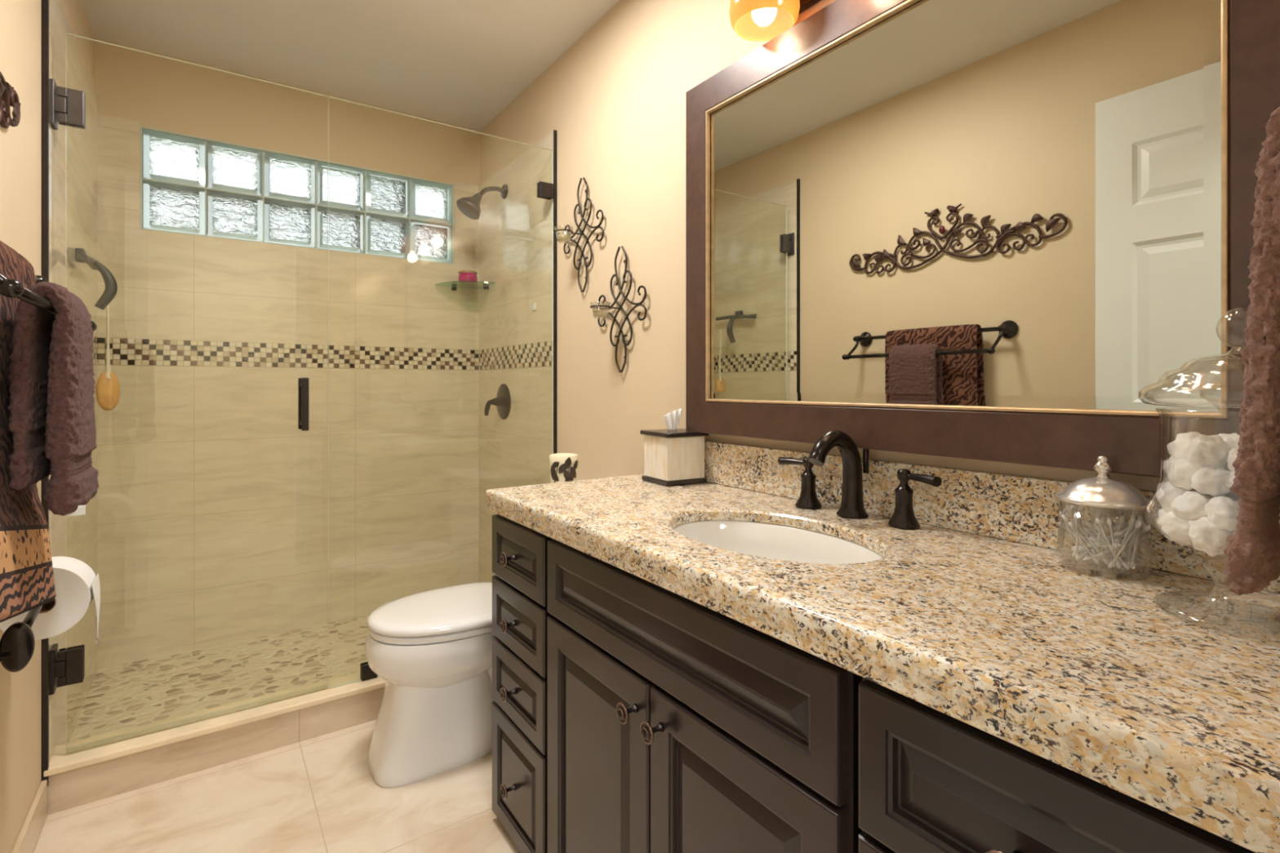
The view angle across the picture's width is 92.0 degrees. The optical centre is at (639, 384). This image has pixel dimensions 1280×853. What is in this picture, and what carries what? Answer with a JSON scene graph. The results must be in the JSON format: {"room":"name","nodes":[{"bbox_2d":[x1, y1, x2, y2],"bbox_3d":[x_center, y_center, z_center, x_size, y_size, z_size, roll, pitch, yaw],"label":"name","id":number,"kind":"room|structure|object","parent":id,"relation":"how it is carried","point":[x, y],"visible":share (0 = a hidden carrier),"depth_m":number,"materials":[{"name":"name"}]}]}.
{"room":"bathroom","nodes":[
{"label":"bathroom","id":0,"kind":"room"},
{"bbox_2d":[0,0,94,852],"bbox_3d":[-1.273,-0.107,1.112,0.100,2.595,3.380,0,0,-35],"label":"wall","id":1,"kind":"structure","parent":0,"point":[20,20],"depth_m":1.45,"materials":[{"name":"paint"}]},
{"bbox_2d":[0,71,20,128],"bbox_3d":[-1.097,-0.637,0.972,0.028,0.243,0.935,0,0,-35],"label":"wall art","id":2,"kind":"object","parent":1,"relation":"attached to","point":[9,97],"visible":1,"depth_m":1.28,"materials":[{"name":"brown metal"}]},
{"bbox_2d":[0,604,43,671],"bbox_3d":[-1.215,0.458,1.210,0.104,0.084,0.415,0,0,-35],"label":"toilet paper holder","id":3,"kind":"object","parent":1,"relation":"attached to","point":[17,642],"visible":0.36,"depth_m":1.07,"materials":[{"name":"brown metal"}]},
{"bbox_2d":[0,556,100,644],"bbox_3d":[-1.244,0.474,1.308,0.157,0.199,0.102,0,0,-35],"label":"toilet paper roll","id":4,"kind":"object","parent":3,"relation":"on","point":[77,584],"visible":0.67,"depth_m":1.29,"materials":[{"name":"paper"}]},
{"bbox_2d":[11,779,47,852],"bbox_3d":[-0.942,1.080,0.735,0.012,0.100,2.143,0,0,-35],"label":"baseboard","id":5,"kind":"structure","parent":1,"relation":"attached to","point":[27,840],"depth_m":1.50,"materials":[{"name":"tile"}]},
{"bbox_2d":[0,273,97,331],"bbox_3d":[-1.081,-0.185,1.059,0.152,0.137,0.717,0,0,-35],"label":"towel bar","id":6,"kind":"object","parent":1,"relation":"attached to","point":[9,287],"visible":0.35,"depth_m":0.87,"materials":[{"name":"brown metal"}]},
{"bbox_2d":[0,240,56,622],"bbox_3d":[-1.073,0.089,1.023,0.105,0.668,0.407,0,0,-35],"label":"bath towel","id":7,"kind":"object","parent":6,"relation":"hanging from","point":[27,584],"visible":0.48,"depth_m":1.02,"materials":[{"name":"fabric"}]},
{"bbox_2d":[7,281,98,516],"bbox_3d":[-1.024,0.022,1.088,0.098,0.391,0.214,0,0,-35],"label":"hand towel","id":8,"kind":"object","parent":6,"relation":"hanging from","point":[51,407],"visible":0.99,"depth_m":1.02,"materials":[{"name":"brown fabric"}]},
{"bbox_2d":[48,0,97,762],"bbox_3d":[-1.818,0.018,1.990,0.010,2.225,0.895,0,0,-35],"label":"tiled wall","id":9,"kind":"structure","parent":1,"relation":"attached to","point":[73,151],"depth_m":1.91,"materials":[{"name":"tile"}]},
{"bbox_2d":[40,0,48,786],"bbox_3d":[-1.558,-0.022,1.619,0.013,2.145,0.012,0,0,-35],"label":"trim","id":10,"kind":"structure","parent":9,"relation":"attached to","point":[44,3],"depth_m":1.61,"materials":[{"name":"brown metal"}]},
{"bbox_2d":[92,336,97,364],"bbox_3d":[-1.818,-0.129,1.990,0.010,0.104,0.893,0,0,-35],"label":"trim","id":11,"kind":"structure","parent":9,"relation":"attached to","point":[95,356],"depth_m":2.31,"materials":[{"name":"beige tile"}]},
{"bbox_2d":[75,248,117,310],"bbox_3d":[-1.762,-0.340,2.007,0.101,0.191,0.331,0,0,-35],"label":"squeegee","id":12,"kind":"object","parent":9,"relation":"hanging from","point":[109,293],"visible":1,"depth_m":2.01,"materials":[{"name":"metal"}]},
{"bbox_2d":[95,303,119,410],"bbox_3d":[-1.809,-0.121,2.103,0.030,0.418,0.068,0,0,16],"label":"bath brush","id":13,"kind":"object","parent":9,"relation":"hanging from","point":[108,386],"visible":0.85,"depth_m":2.10,"materials":[{"name":"brown wood"}]},
{"bbox_2d":[48,32,328,749],"bbox_3d":[-1.309,0.023,1.855,0.670,1.956,0.102,0,0,-35],"label":"shower door","id":14,"kind":"structure","parent":9,"relation":"attached to","point":[67,106],"depth_m":1.68,"materials":[{"name":"clear glass"}]},
{"bbox_2d":[69,615,368,742],"bbox_3d":[-1.236,1.137,2.476,1.521,0.105,0.785,0,0,-35],"label":"floor","id":15,"kind":"structure","parent":0,"point":[120,697],"depth_m":2.31,"materials":[{"name":"stone"}]},
{"bbox_2d":[33,719,520,852],"bbox_3d":[-0.313,1.160,1.153,1.721,0.060,2.350,0,0,-35],"label":"floor","id":16,"kind":"structure","parent":0,"point":[319,794],"depth_m":1.64,"materials":[{"name":"tile"}]},
{"bbox_2d":[364,582,494,787],"bbox_3d":[-0.473,0.752,2.017,0.786,0.755,0.420,0,0,-35],"label":"toilet","id":17,"kind":"object","parent":16,"relation":"on","point":[432,649],"visible":0.52,"depth_m":1.79,"materials":[{"name":"ceramic"}]},
{"bbox_2d":[549,453,577,483],"bbox_3d":[-0.267,0.309,2.166,0.100,0.130,0.101,0,0,-35],"label":"candle holder","id":18,"kind":"object","parent":17,"relation":"on","point":[563,466],"visible":0.68,"depth_m":2.12,"materials":[{"name":"beige ceramic"}]},
{"bbox_2d":[492,514,552,852],"bbox_3d":[-0.084,0.730,1.628,0.594,0.801,0.315,0,0,-35],"label":"base cabinet","id":19,"kind":"object","parent":16,"relation":"on","point":[520,613],"visible":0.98,"depth_m":1.46,"materials":[{"name":"brown wood"}]},
{"bbox_2d":[547,538,862,852],"bbox_3d":[0.228,0.730,1.181,0.594,0.801,0.773,0,0,-35],"label":"base cabinet","id":20,"kind":"object","parent":16,"relation":"on","point":[677,724],"visible":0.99,"depth_m":0.97,"materials":[{"name":"brown wood"}]},
{"bbox_2d":[485,473,1279,852],"bbox_3d":[0.259,0.299,1.162,0.569,0.055,1.500,0,0,-35],"label":"countertop","id":21,"kind":"structure","parent":20,"relation":"on","point":[1085,674],"depth_m":0.71,"materials":[{"name":"stone"}]},
{"bbox_2d":[640,428,708,486],"bbox_3d":[0.095,0.200,1.739,0.141,0.142,0.141,0,0,-30],"label":"tissue box cover","id":22,"kind":"object","parent":21,"relation":"on","point":[671,458],"visible":0.97,"depth_m":1.69,"materials":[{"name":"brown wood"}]},
{"bbox_2d":[663,408,682,431],"bbox_3d":[0.092,0.098,1.741,0.054,0.062,0.016,0,0,3],"label":"tissue","id":23,"kind":"object","parent":22,"relation":"on","point":[672,420],"visible":1,"depth_m":1.74,"materials":[{"name":"paper"}]},
{"bbox_2d":[673,520,883,564],"bbox_3d":[0.238,0.381,1.145,0.356,0.172,0.500,0,0,-35],"label":"sink","id":24,"kind":"object","parent":21,"relation":"in","point":[763,540],"visible":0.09,"depth_m":1.30,"materials":[{"name":"ceramic"}]},
{"bbox_2d":[777,430,942,529],"bbox_3d":[0.402,0.180,1.253,0.171,0.182,0.383,0,0,-35],"label":"faucet","id":25,"kind":"object","parent":21,"relation":"on","point":[852,506],"visible":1,"depth_m":1.26,"materials":[{"name":"brown metal"}]},
{"bbox_2d":[1055,455,1154,579],"bbox_3d":[0.682,0.188,0.911,0.117,0.167,0.117,0,0,-35],"label":"jar","id":26,"kind":"object","parent":21,"relation":"on","point":[1101,491],"visible":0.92,"depth_m":0.89,"materials":[{"name":"clear glass"}]},
{"bbox_2d":[1059,511,1081,554],"bbox_3d":[0.650,0.225,0.932,0.039,0.070,0.006,0,0,-12],"label":"cotton swab","id":27,"kind":"object","parent":26,"relation":"in","point":[1060,513],"visible":0.61,"depth_m":0.93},
{"bbox_2d":[1073,512,1079,560],"bbox_3d":[0.638,0.222,0.904,0.006,0.076,0.028,0,0,40],"label":"cotton swab","id":28,"kind":"object","parent":26,"relation":"in","point":[1076,515],"visible":1,"depth_m":0.90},
{"bbox_2d":[1065,502,1088,555],"bbox_3d":[0.653,0.215,0.925,0.028,0.075,0.006,0,0,27],"label":"cotton swab","id":29,"kind":"object","parent":26,"relation":"in","point":[1068,505],"visible":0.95,"depth_m":0.93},
{"bbox_2d":[1062,515,1098,564],"bbox_3d":[0.646,0.226,0.907,0.044,0.067,0.006,0,0,35],"label":"cotton swab","id":30,"kind":"object","parent":26,"relation":"in","point":[1095,561],"visible":1,"depth_m":0.91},
{"bbox_2d":[1074,503,1090,551],"bbox_3d":[0.671,0.215,0.940,0.006,0.075,0.028,0,0,-20],"label":"cotton swab","id":31,"kind":"object","parent":26,"relation":"in","point":[1075,508],"visible":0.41,"depth_m":0.94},
{"bbox_2d":[1068,521,1103,562],"bbox_3d":[0.654,0.230,0.906,0.054,0.060,0.006,0,0,-3],"label":"cotton swab","id":32,"kind":"object","parent":26,"relation":"in","point":[1072,525],"visible":0.91,"depth_m":0.90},
{"bbox_2d":[1071,511,1101,557],"bbox_3d":[0.671,0.225,0.930,0.038,0.071,0.006,0,0,11],"label":"cotton swab","id":33,"kind":"object","parent":26,"relation":"in","point":[1098,513],"visible":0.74,"depth_m":0.93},
{"bbox_2d":[1071,517,1109,564],"bbox_3d":[0.653,0.227,0.897,0.047,0.066,0.006,0,0,20],"label":"cotton swab","id":34,"kind":"object","parent":26,"relation":"in","point":[1106,562],"visible":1,"depth_m":0.90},
{"bbox_2d":[1071,542,1120,549],"bbox_3d":[0.663,0.235,0.900,0.006,0.027,0.076,0,0,-13],"label":"cotton swab","id":35,"kind":"object","parent":26,"relation":"in","point":[1118,544],"visible":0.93,"depth_m":0.89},
{"bbox_2d":[1071,530,1123,550],"bbox_3d":[0.669,0.229,0.906,0.006,0.043,0.068,0,0,-27],"label":"cotton swab","id":36,"kind":"object","parent":26,"relation":"in","point":[1119,532],"visible":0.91,"depth_m":0.88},
{"bbox_2d":[1077,530,1116,559],"bbox_3d":[0.678,0.236,0.915,0.071,0.038,0.006,0,0,-13],"label":"cotton swab","id":37,"kind":"object","parent":26,"relation":"in","point":[1081,556],"visible":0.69,"depth_m":0.91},
{"bbox_2d":[1078,526,1132,551],"bbox_3d":[0.674,0.223,0.896,0.067,0.044,0.006,0,0,25],"label":"cotton swab","id":38,"kind":"object","parent":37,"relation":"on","point":[1081,548],"visible":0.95,"depth_m":0.90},
{"bbox_2d":[1084,515,1109,557],"bbox_3d":[0.694,0.230,0.938,0.054,0.060,0.006,0,0,-21],"label":"cotton swab","id":39,"kind":"object","parent":26,"relation":"in","point":[1107,516],"visible":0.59,"depth_m":0.94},
{"bbox_2d":[1083,526,1111,553],"bbox_3d":[0.681,0.234,0.912,0.062,0.052,0.006,0,0,-10],"label":"cotton swab","id":40,"kind":"object","parent":26,"relation":"in","point":[1086,529],"visible":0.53,"depth_m":0.91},
{"bbox_2d":[1091,516,1104,559],"bbox_3d":[0.667,0.225,0.901,0.006,0.071,0.038,0,0,19],"label":"cotton swab","id":41,"kind":"object","parent":26,"relation":"in","point":[1102,519],"visible":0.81,"depth_m":0.90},
{"bbox_2d":[1073,531,1132,551],"bbox_3d":[0.676,0.229,0.902,0.071,0.037,0.006,0,0,28],"label":"cotton swab","id":42,"kind":"object","parent":26,"relation":"in","point":[1130,532],"visible":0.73,"depth_m":0.90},
{"bbox_2d":[1084,520,1129,568],"bbox_3d":[0.673,0.230,0.892,0.006,0.060,0.054,0,0,-35],"label":"cotton swab","id":43,"kind":"object","parent":26,"relation":"in","point":[1088,523],"visible":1,"depth_m":0.90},
{"bbox_2d":[1088,536,1125,556],"bbox_3d":[0.684,0.237,0.897,0.071,0.038,0.006,0,0,-8],"label":"cotton swab","id":44,"kind":"object","parent":26,"relation":"in","point":[1091,538],"visible":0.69,"depth_m":0.89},
{"bbox_2d":[1081,520,1133,555],"bbox_3d":[0.695,0.228,0.918,0.006,0.039,0.070,0,0,-30],"label":"cotton swab","id":45,"kind":"object","parent":26,"relation":"in","point":[1083,522],"visible":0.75,"depth_m":0.94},
{"bbox_2d":[1095,517,1121,568],"bbox_3d":[0.662,0.224,0.874,0.035,0.072,0.006,0,0,0],"label":"cotton swab","id":46,"kind":"object","parent":26,"relation":"in","point":[1098,520],"visible":1,"depth_m":0.87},
{"bbox_2d":[1094,524,1122,559],"bbox_3d":[0.682,0.231,0.901,0.056,0.058,0.006,0,0,-21],"label":"cotton swab","id":47,"kind":"object","parent":26,"relation":"in","point":[1097,527],"visible":0.58,"depth_m":0.89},
{"bbox_2d":[1082,524,1136,558],"bbox_3d":[0.695,0.231,0.919,0.006,0.036,0.072,0,0,-29],"label":"cotton swab","id":48,"kind":"object","parent":26,"relation":"in","point":[1083,526],"visible":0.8,"depth_m":0.93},
{"bbox_2d":[1106,518,1117,566],"bbox_3d":[0.668,0.223,0.873,0.032,0.074,0.006,0,0,-31],"label":"cotton swab","id":49,"kind":"object","parent":26,"relation":"in","point":[1108,520],"visible":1,"depth_m":0.87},
{"bbox_2d":[1083,540,1141,560],"bbox_3d":[0.680,0.239,0.892,0.073,0.034,0.006,0,0,13],"label":"cotton swab","id":50,"kind":"object","parent":26,"relation":"in","point":[1086,558],"visible":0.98,"depth_m":0.90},
{"bbox_2d":[1106,515,1124,556],"bbox_3d":[0.703,0.225,0.914,0.006,0.070,0.039,0,0,8],"label":"cotton swab","id":51,"kind":"object","parent":26,"relation":"in","point":[1122,518],"visible":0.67,"depth_m":0.90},
{"bbox_2d":[1097,534,1133,556],"bbox_3d":[0.690,0.231,0.897,0.075,0.029,0.006,0,0,-21],"label":"cotton swab","id":52,"kind":"object","parent":26,"relation":"in","point":[1101,553],"visible":0.52,"depth_m":0.89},
{"bbox_2d":[1109,545,1125,559],"bbox_3d":[0.691,0.242,0.893,0.073,0.033,0.006,0,0,-40],"label":"cotton swab","id":53,"kind":"object","parent":26,"relation":"in","point":[1112,547],"visible":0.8,"depth_m":0.87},
{"bbox_2d":[1114,543,1127,555],"bbox_3d":[0.694,0.241,0.885,0.071,0.037,0.006,0,0,-36],"label":"cotton swab","id":54,"kind":"object","parent":26,"relation":"in","point":[1117,546],"visible":0.58,"depth_m":0.87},
{"bbox_2d":[1105,525,1141,561],"bbox_3d":[0.689,0.227,0.883,0.006,0.065,0.047,0,0,-25],"label":"cotton swab","id":55,"kind":"object","parent":26,"relation":"in","point":[1108,558],"visible":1,"depth_m":0.89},
{"bbox_2d":[1113,517,1134,566],"bbox_3d":[0.681,0.222,0.873,0.006,0.075,0.028,0,0,-21],"label":"cotton swab","id":56,"kind":"object","parent":26,"relation":"in","point":[1131,520],"visible":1,"depth_m":0.87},
{"bbox_2d":[1107,520,1141,568],"bbox_3d":[0.680,0.224,0.867,0.037,0.071,0.006,0,0,32],"label":"cotton swab","id":57,"kind":"object","parent":26,"relation":"in","point":[1138,524],"visible":1,"depth_m":0.87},
{"bbox_2d":[1103,535,1145,555],"bbox_3d":[0.705,0.239,0.907,0.069,0.042,0.006,0,0,19],"label":"cotton swab","id":58,"kind":"object","parent":26,"relation":"in","point":[1142,538],"visible":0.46,"depth_m":0.90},
{"bbox_2d":[1109,525,1151,562],"bbox_3d":[0.698,0.228,0.883,0.006,0.063,0.050,0,0,-40],"label":"cotton swab","id":59,"kind":"object","parent":26,"relation":"in","point":[1148,527],"visible":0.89,"depth_m":0.88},
{"bbox_2d":[1125,515,1135,567],"bbox_3d":[0.706,0.225,0.890,0.039,0.070,0.006,0,0,-43],"label":"cotton swab","id":60,"kind":"object","parent":26,"relation":"in","point":[1128,561],"visible":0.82,"depth_m":0.88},
{"bbox_2d":[1124,520,1137,562],"bbox_3d":[0.703,0.225,0.883,0.006,0.070,0.038,0,0,15],"label":"cotton swab","id":61,"kind":"object","parent":26,"relation":"in","point":[1134,534],"visible":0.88,"depth_m":0.88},
{"bbox_2d":[1132,509,1137,551],"bbox_3d":[0.724,0.221,0.905,0.006,0.078,0.017,0,0,41],"label":"cotton swab","id":62,"kind":"object","parent":26,"relation":"in","point":[1134,511],"visible":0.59,"depth_m":0.91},
{"bbox_2d":[1120,521,1150,559],"bbox_3d":[0.708,0.227,0.887,0.045,0.067,0.006,0,0,17],"label":"cotton swab","id":63,"kind":"object","parent":26,"relation":"in","point":[1127,548],"visible":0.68,"depth_m":0.89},
{"bbox_2d":[1129,515,1142,568],"bbox_3d":[0.698,0.221,0.870,0.006,0.078,0.017,0,0,-16],"label":"cotton swab","id":64,"kind":"object","parent":26,"relation":"in","point":[1140,517],"visible":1,"depth_m":0.87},
{"bbox_2d":[1134,519,1143,564],"bbox_3d":[0.714,0.223,0.886,0.006,0.073,0.033,0,0,25],"label":"cotton swab","id":65,"kind":"object","parent":26,"relation":"in","point":[1137,545],"visible":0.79,"depth_m":0.89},
{"bbox_2d":[1138,306,1279,642],"bbox_3d":[0.701,0.090,0.717,0.192,0.362,0.192,0,0,30],"label":"apothecary jar","id":66,"kind":"object","parent":21,"relation":"on","point":[1223,626],"visible":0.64,"depth_m":0.73,"materials":[{"name":"clear glass"}]},
{"bbox_2d":[1157,508,1167,529],"bbox_3d":[0.659,0.171,0.760,0.043,0.040,0.038,0,0,-30],"label":"ball","id":67,"kind":"object","parent":66,"relation":"in","point":[1162,513],"visible":0.18,"depth_m":0.76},
{"bbox_2d":[1164,455,1175,474],"bbox_3d":[0.672,0.105,0.760,0.042,0.038,0.043,0,0,30],"label":"ball","id":68,"kind":"object","parent":66,"relation":"in","point":[1167,464],"visible":0.24,"depth_m":0.77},
{"bbox_2d":[1155,481,1195,512],"bbox_3d":[0.651,0.140,0.749,0.043,0.045,0.040,0,0,24],"label":"ball","id":69,"kind":"object","parent":66,"relation":"in","point":[1166,495],"visible":0.45,"depth_m":0.74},
{"bbox_2d":[1160,511,1191,546],"bbox_3d":[0.643,0.168,0.732,0.039,0.044,0.037,0,0,-16],"label":"ball","id":70,"kind":"object","parent":66,"relation":"in","point":[1171,524],"visible":0.62,"depth_m":0.73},
{"bbox_2d":[1167,457,1198,490],"bbox_3d":[0.652,0.105,0.735,0.038,0.037,0.038,0,0,43],"label":"ball","id":71,"kind":"object","parent":66,"relation":"in","point":[1180,473],"visible":0.77,"depth_m":0.73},
{"bbox_2d":[1166,431,1200,459],"bbox_3d":[0.667,0.080,0.745,0.039,0.048,0.048,0,0,-14],"label":"ball","id":72,"kind":"object","parent":66,"relation":"in","point":[1179,448],"visible":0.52,"depth_m":0.74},
{"bbox_2d":[1145,407,1235,557],"bbox_3d":[0.701,0.114,0.717,0.178,0.169,0.178,0,0,-35],"label":"cotton balls","id":73,"kind":"object","parent":66,"relation":"on","point":[1148,516],"depth_m":0.76,"materials":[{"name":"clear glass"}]},
{"bbox_2d":[1170,490,1211,520],"bbox_3d":[0.643,0.142,0.717,0.042,0.038,0.042,0,0,-21],"label":"ball","id":74,"kind":"object","parent":66,"relation":"in","point":[1190,505],"visible":0.79,"depth_m":0.71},
{"bbox_2d":[1187,434,1231,470],"bbox_3d":[0.656,0.079,0.713,0.043,0.044,0.038,0,0,-45],"label":"ball","id":75,"kind":"object","parent":66,"relation":"in","point":[1204,451],"visible":0.97,"depth_m":0.70,"materials":[{"name":"fabric"}]},
{"bbox_2d":[1188,515,1231,556],"bbox_3d":[0.646,0.169,0.698,0.040,0.048,0.047,0,0,40],"label":"ball","id":76,"kind":"object","parent":66,"relation":"in","point":[1207,537],"visible":0.78,"depth_m":0.69,"materials":[{"name":"fabric"}]},
{"bbox_2d":[1191,466,1231,497],"bbox_3d":[0.652,0.110,0.705,0.039,0.037,0.041,0,0,14],"label":"ball","id":77,"kind":"object","parent":66,"relation":"in","point":[1211,481],"visible":0.92,"depth_m":0.69,"materials":[{"name":"fabric"}]},
{"bbox_2d":[1204,492,1234,498],"bbox_3d":[0.676,0.141,0.729,0.042,0.043,0.038,0,0,-12],"label":"ball","id":78,"kind":"object","parent":66,"relation":"in","point":[1229,495],"visible":0.09,"depth_m":0.72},
{"bbox_2d":[1204,496,1239,531],"bbox_3d":[0.649,0.142,0.683,0.038,0.039,0.036,0,0,-4],"label":"ball","id":79,"kind":"object","parent":66,"relation":"in","point":[1222,512],"visible":0.7,"depth_m":0.67,"materials":[{"name":"fabric"}]},
{"bbox_2d":[1218,432,1239,463],"bbox_3d":[0.693,0.077,0.725,0.036,0.042,0.040,0,0,42],"label":"ball","id":80,"kind":"object","parent":66,"relation":"in","point":[1232,440],"visible":0.15,"depth_m":0.72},
{"bbox_2d":[1225,471,1235,488],"bbox_3d":[0.670,0.109,0.678,0.041,0.035,0.042,0,0,-25],"label":"ball","id":81,"kind":"object","parent":66,"relation":"in","point":[1228,482],"visible":0.1,"depth_m":0.68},
{"bbox_2d":[1226,448,1238,471],"bbox_3d":[0.671,0.087,0.680,0.035,0.039,0.041,0,0,-14],"label":"ball","id":82,"kind":"object","parent":66,"relation":"in","point":[1232,455],"visible":0.14,"depth_m":0.68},
{"bbox_2d":[858,676,1256,852],"bbox_3d":[0.559,0.730,0.706,0.594,0.801,0.360,0,0,-35],"label":"drawer","id":83,"kind":"object","parent":16,"relation":"on","point":[931,780],"visible":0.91,"depth_m":0.60,"materials":[{"name":"brown wood"}]},
{"bbox_2d":[94,38,479,369],"bbox_3d":[-1.500,-0.107,2.855,1.721,2.595,0.140,0,0,-35],"label":"wall","id":84,"kind":"structure","parent":0,"point":[157,92],"depth_m":2.70,"materials":[{"name":"paint"}]},
{"bbox_2d":[97,114,479,669],"bbox_3d":[-1.457,0.048,2.794,1.521,2.165,0.010,0,0,-35],"label":"tiled wall","id":85,"kind":"structure","parent":84,"relation":"attached to","point":[212,495],"depth_m":2.69,"materials":[{"name":"tile"}]},
{"bbox_2d":[97,337,478,369],"bbox_3d":[-1.457,-0.129,2.793,1.501,0.104,0.010,0,0,-35],"label":"mosaic tile border","id":86,"kind":"structure","parent":85,"relation":"attached to","point":[138,352],"depth_m":2.70,"materials":[{"name":"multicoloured tile"}]},
{"bbox_2d":[436,280,493,290],"bbox_3d":[-0.867,-0.491,3.061,0.225,0.024,0.225,0,0,-35],"label":"corner shelf","id":87,"kind":"object","parent":85,"relation":"attached to","point":[476,285],"visible":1,"depth_m":3.07,"materials":[{"name":"clear glass"}]},
{"bbox_2d":[457,270,477,280],"bbox_3d":[-0.862,-0.536,3.099,0.094,0.064,0.094,0,0,-35],"label":"candle jar","id":88,"kind":"object","parent":87,"relation":"on","point":[471,275],"visible":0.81,"depth_m":3.06,"materials":[{"name":"pink glass"}]},
{"bbox_2d":[140,125,453,264],"bbox_3d":[-1.489,-0.817,2.837,1.246,0.410,0.102,0,0,-35],"label":"window","id":89,"kind":"structure","parent":84,"relation":"in","point":[264,196],"depth_m":2.73,"materials":[{"name":"clear glass"}]},
{"bbox_2d":[82,0,620,131],"bbox_3d":[-0.608,-1.365,1.575,1.721,0.080,3.380,0,0,-35],"label":"ceiling","id":90,"kind":"structure","parent":0,"point":[460,63],"depth_m":2.37,"materials":[{"name":"paint"}]},
{"bbox_2d":[480,0,1168,490],"bbox_3d":[0.057,-0.107,2.039,0.100,2.595,3.380,0,0,-35],"label":"wall","id":91,"kind":"structure","parent":0,"point":[614,100],"depth_m":2.10,"materials":[{"name":"paint"}]},
{"bbox_2d":[479,131,553,582],"bbox_3d":[-0.590,0.048,2.871,0.010,2.165,0.855,0,0,-35],"label":"tiled wall","id":92,"kind":"structure","parent":91,"relation":"attached to","point":[515,231],"depth_m":2.83,"materials":[{"name":"tile"}]},
{"bbox_2d":[43,671,386,777],"bbox_3d":[-0.977,1.016,2.097,1.508,0.021,0.133,0,0,-35],"label":"shower curb top","id":93,"kind":"structure","parent":92,"relation":"attached to","point":[62,760],"depth_m":1.84,"materials":[{"name":"stone"}]},
{"bbox_2d":[328,96,553,688],"bbox_3d":[-0.693,0.025,2.284,0.822,1.960,0.028,0,0,-35],"label":"glass screen","id":94,"kind":"object","parent":93,"relation":"on","point":[544,190],"visible":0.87,"depth_m":2.49,"materials":[{"name":"clear glass"}]},
{"bbox_2d":[47,687,384,815],"bbox_3d":[-0.972,1.078,2.097,1.521,0.104,0.108,0,0,-35],"label":"shower curb","id":95,"kind":"structure","parent":92,"relation":"attached to","point":[66,790],"depth_m":1.82,"materials":[{"name":"tile"}]},
{"bbox_2d":[456,184,507,219],"bbox_3d":[-0.731,-0.857,2.862,0.231,0.186,0.120,0,0,-35],"label":"shower","id":96,"kind":"object","parent":92,"relation":"attached to","point":[469,206],"visible":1,"depth_m":2.83,"materials":[{"name":"brown metal"}]},
{"bbox_2d":[484,383,511,419],"bbox_3d":[-0.686,0.080,2.923,0.087,0.172,0.172,0,0,-35],"label":"shower valve","id":97,"kind":"object","parent":92,"relation":"attached to","point":[502,401],"visible":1,"depth_m":2.91,"materials":[{"name":"brown metal"}]},
{"bbox_2d":[479,341,551,369],"bbox_3d":[-0.590,-0.129,2.871,0.010,0.104,0.853,0,0,-35],"label":"trim","id":98,"kind":"structure","parent":92,"relation":"attached to","point":[535,354],"depth_m":2.81,"materials":[{"name":"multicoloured tile"}]},
{"bbox_2d":[553,129,556,453],"bbox_3d":[-0.345,-0.015,2.517,0.013,2.040,0.007,0,0,-35],"label":"trim","id":99,"kind":"structure","parent":92,"relation":"attached to","point":[554,131],"depth_m":2.51,"materials":[{"name":"brown metal"}]},
{"bbox_2d":[554,177,604,292],"bbox_3d":[-0.249,-0.561,2.288,0.121,0.429,0.308,0,0,-39],"label":"wall sconce","id":100,"kind":"object","parent":91,"relation":"attached to","point":[598,226],"visible":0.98,"depth_m":2.31,"materials":[{"name":"metal"}]},
{"bbox_2d":[554,226,573,244],"bbox_3d":[-0.283,-0.553,2.290,0.069,0.054,0.069,0,0,-35],"label":"votive candle","id":101,"kind":"object","parent":100,"relation":"in","point":[562,237],"visible":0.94,"depth_m":2.28,"materials":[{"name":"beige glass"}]},
{"bbox_2d":[590,245,647,372],"bbox_3d":[-0.100,-0.256,2.073,0.121,0.429,0.308,0,0,-39],"label":"wall sconce","id":102,"kind":"object","parent":91,"relation":"attached to","point":[640,304],"visible":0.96,"depth_m":2.09,"materials":[{"name":"metal"}]},
{"bbox_2d":[590,301,610,319],"bbox_3d":[-0.133,-0.248,2.075,0.069,0.054,0.069,0,0,-35],"label":"votive candle","id":103,"kind":"object","parent":102,"relation":"in","point":[598,313],"visible":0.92,"depth_m":2.06,"materials":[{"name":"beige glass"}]},
{"bbox_2d":[728,0,821,41],"bbox_3d":[0.451,-0.906,1.226,0.182,0.141,0.696,0,0,-35],"label":"vanity light","id":104,"kind":"object","parent":91,"relation":"attached to","point":[753,20],"visible":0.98,"depth_m":1.44,"materials":[{"name":"glass"}]},
{"bbox_2d":[685,0,1279,478],"bbox_3d":[0.500,-0.347,1.259,0.062,0.956,1.216,0,0,-35],"label":"wall mirror","id":105,"kind":"object","parent":91,"relation":"attached to","point":[973,229],"visible":0.98,"depth_m":1.09,"materials":[{"name":"brown wood"}]},
{"bbox_2d":[704,440,1279,593],"bbox_3d":[0.540,0.215,1.240,0.020,0.114,1.304,0,0,-35],"label":"backsplash","id":106,"kind":"structure","parent":91,"relation":"attached to","point":[1024,509],"depth_m":1.14,"materials":[{"name":"stone"}]},
{"bbox_3d":[0.329,-0.098,0.232,1.721,2.455,0.104,0,0,-35],"label":"wall","id":107,"kind":"structure","parent":0,"visible":0},
{"bbox_3d":[0.634,-0.264,0.538,0.113,0.107,0.047,0,0,-35],"label":"towel ring","id":108,"kind":"object","parent":107,"relation":"attached to","visible":0},
{"bbox_2d":[1222,106,1279,595],"bbox_3d":[0.609,-0.033,0.572,0.121,0.451,0.088,0,0,-35],"label":"hand towel","id":109,"kind":"object","parent":108,"relation":"hanging from","point":[1252,553],"visible":1,"depth_m":0.56,"materials":[{"name":"fabric"}]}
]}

